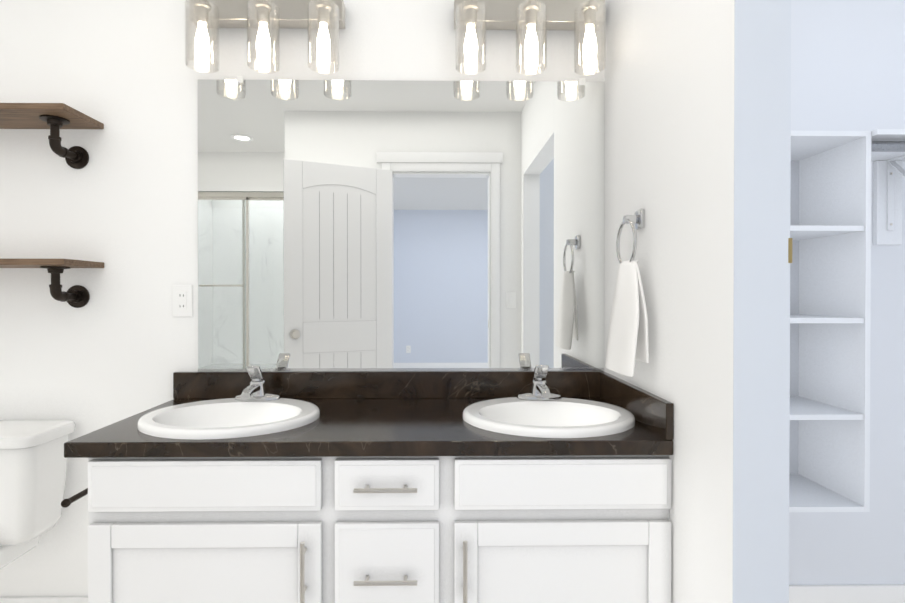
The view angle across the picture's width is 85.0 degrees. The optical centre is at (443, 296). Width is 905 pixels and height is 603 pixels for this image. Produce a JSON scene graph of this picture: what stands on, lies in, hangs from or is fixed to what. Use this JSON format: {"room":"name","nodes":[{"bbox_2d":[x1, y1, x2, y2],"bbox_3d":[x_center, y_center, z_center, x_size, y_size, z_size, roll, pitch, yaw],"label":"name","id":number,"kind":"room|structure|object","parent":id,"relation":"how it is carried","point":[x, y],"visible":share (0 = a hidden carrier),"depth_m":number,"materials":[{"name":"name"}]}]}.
{"room":"bathroom","nodes":[
{"label":"bathroom","id":0,"kind":"room"},
{"bbox_2d":[0,0,904,602],"bbox_3d":[1.031,-0.058,-0.027,4.207,2.460,0.151,0,0,-1],"label":"wall","id":1,"kind":"structure","parent":0,"point":[710,106],"depth_m":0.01,"materials":[{"name":"white paint"}]},
{"bbox_2d":[0,596,87,602],"bbox_3d":[-1.685,1.110,1.735,1.474,0.105,0.017,0,0,-1],"label":"baseboard","id":2,"kind":"structure","parent":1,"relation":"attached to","point":[27,599],"depth_m":1.73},
{"bbox_2d":[0,259,103,307],"bbox_3d":[-1.597,-0.041,1.642,0.807,0.160,0.190,0,0,-1],"label":"shelf","id":3,"kind":"object","parent":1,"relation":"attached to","point":[76,296],"visible":1,"depth_m":1.63,"materials":[{"name":"brown wood"}]},
{"bbox_2d":[0,103,103,168],"bbox_3d":[-1.597,-0.529,1.639,0.807,0.160,0.190,0,0,-1],"label":"shelf","id":4,"kind":"object","parent":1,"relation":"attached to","point":[54,118],"visible":1,"depth_m":1.63,"materials":[{"name":"brown wood"}]},
{"bbox_2d":[172,285,192,316],"bbox_3d":[-0.922,0.013,1.743,0.070,0.114,0.008,0,0,-1],"label":"outlet","id":5,"kind":"object","parent":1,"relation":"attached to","point":[182,300],"visible":1,"depth_m":1.74,"materials":[{"name":"white plastic"}]},
{"bbox_2d":[185,0,344,73],"bbox_3d":[-0.605,-0.892,1.659,0.521,0.270,0.171,0,0,-1],"label":"sconce","id":6,"kind":"object","parent":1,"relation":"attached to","point":[264,16],"visible":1,"depth_m":1.62,"materials":[{"name":"silver metal"}]},
{"bbox_2d":[173,371,604,396],"bbox_3d":[-0.187,0.311,1.746,1.518,0.092,0.020,0,0,-1],"label":"backsplash","id":7,"kind":"structure","parent":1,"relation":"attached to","point":[352,383],"depth_m":1.74,"materials":[{"name":"black stone"}]},
{"bbox_2d":[198,76,604,371],"bbox_3d":[-0.146,-0.257,1.750,1.437,1.040,0.010,0,0,-1],"label":"mirror","id":8,"kind":"object","parent":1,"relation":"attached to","point":[361,225],"visible":1,"depth_m":1.75,"materials":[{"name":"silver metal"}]},
{"bbox_2d":[454,0,605,74],"bbox_3d":[0.298,-0.892,1.671,0.520,0.270,0.171,0,0,-1],"label":"sconce","id":9,"kind":"object","parent":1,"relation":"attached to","point":[471,17],"visible":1,"depth_m":1.64,"materials":[{"name":"silver metal"}]},
{"bbox_2d":[605,209,648,376],"bbox_3d":[0.533,-0.019,1.436,0.087,0.470,0.218,0,0,-1],"label":"towel ring","id":10,"kind":"object","parent":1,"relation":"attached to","point":[628,344],"visible":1,"depth_m":1.38,"materials":[{"name":"white fabric"}]},
{"bbox_2d":[597,373,673,440],"bbox_3d":[0.565,0.312,1.492,0.020,0.092,0.507,0,0,-1],"label":"backsplash","id":11,"kind":"structure","parent":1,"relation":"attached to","point":[660,411],"depth_m":1.39,"materials":[{"name":"black stone"}]},
{"bbox_2d":[788,238,791,262],"bbox_3d":[0.697,-0.093,0.994,0.008,0.050,0.002,0,0,-1],"label":"strike plate","id":12,"kind":"object","parent":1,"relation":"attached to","point":[789,250],"visible":1,"depth_m":0.99,"materials":[{"name":"gold metal"}]},
{"bbox_2d":[789,131,870,511],"bbox_3d":[0.995,0.074,1.631,0.590,1.153,0.280,0,0,-1],"label":"shelving","id":13,"kind":"object","parent":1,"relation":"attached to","point":[830,302],"visible":0.38,"depth_m":1.59,"materials":[{"name":"white wood"}]},
{"bbox_2d":[789,584,904,602],"bbox_3d":[1.473,1.100,1.776,1.570,0.125,0.017,0,0,-1],"label":"baseboard","id":14,"kind":"structure","parent":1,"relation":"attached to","point":[877,593],"depth_m":1.77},
{"bbox_2d":[871,129,904,244],"bbox_3d":[1.795,-0.344,1.630,1.006,0.317,0.298,0,0,-1],"label":"shelf rail","id":15,"kind":"object","parent":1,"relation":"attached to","point":[888,152],"visible":0.69,"depth_m":1.76,"materials":[{"name":"white wood"}]},
{"bbox_3d":[0.311,1.219,-1.135,5.677,0.080,6.037,0,0,-1],"label":"floor","id":16,"kind":"structure","parent":0,"visible":0},
{"bbox_2d":[0,420,75,568],"bbox_3d":[-1.518,0.796,1.385,0.507,0.736,0.715,0,0,-1],"label":"toilet","id":17,"kind":"object","parent":16,"relation":"on","point":[33,466],"visible":0.98,"depth_m":1.57,"materials":[{"name":"white ceramic"}]},
{"bbox_2d":[73,453,340,602],"bbox_3d":[-0.584,0.781,1.492,0.628,0.767,0.523,0,0,-1],"label":"base cabinet","id":18,"kind":"object","parent":16,"relation":"on","point":[163,527],"depth_m":1.23,"materials":[{"name":"white paint"}]},
{"bbox_2d":[64,397,672,457],"bbox_3d":[-0.184,0.378,1.493,1.518,0.038,0.527,0,0,-1],"label":"countertop","id":19,"kind":"structure","parent":18,"relation":"on","point":[351,424],"depth_m":1.24,"materials":[{"name":"black stone"}]},
{"bbox_2d":[93,393,336,440],"bbox_3d":[-0.620,0.436,1.456,0.500,0.197,0.420,0,0,-1],"label":"sink","id":20,"kind":"object","parent":19,"relation":"in","point":[190,416],"depth_m":1.48,"materials":[{"name":"white ceramic"}]},
{"bbox_2d":[229,366,284,400],"bbox_3d":[-0.609,0.278,1.585,0.148,0.116,0.135,0,0,-1],"label":"faucet","id":21,"kind":"object","parent":19,"relation":"on","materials":[{"name":"silver metal"}]},
{"bbox_2d":[513,365,564,400],"bbox_3d":[0.318,0.277,1.597,0.148,0.116,0.135,0,0,-1],"label":"faucet","id":22,"kind":"object","parent":19,"relation":"on","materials":[{"name":"silver metal"}]},
{"bbox_2d":[457,393,660,436],"bbox_3d":[0.307,0.436,1.468,0.500,0.197,0.420,0,0,-1],"label":"sink","id":23,"kind":"object","parent":19,"relation":"in","point":[482,414],"depth_m":1.52,"materials":[{"name":"white ceramic"}]},
{"bbox_2d":[341,449,484,602],"bbox_3d":[-0.142,0.781,1.498,0.450,0.767,0.523,0,0,-1],"label":"base cabinet","id":24,"kind":"object","parent":16,"relation":"on","point":[413,524],"depth_m":1.24,"materials":[{"name":"white paint"}]},
{"bbox_2d":[485,449,672,602],"bbox_3d":[0.277,0.780,1.503,0.595,0.767,0.523,0,0,-1],"label":"base cabinet","id":25,"kind":"object","parent":16,"relation":"on","point":[538,484],"depth_m":1.25,"materials":[{"name":"white paint"}]}
]}

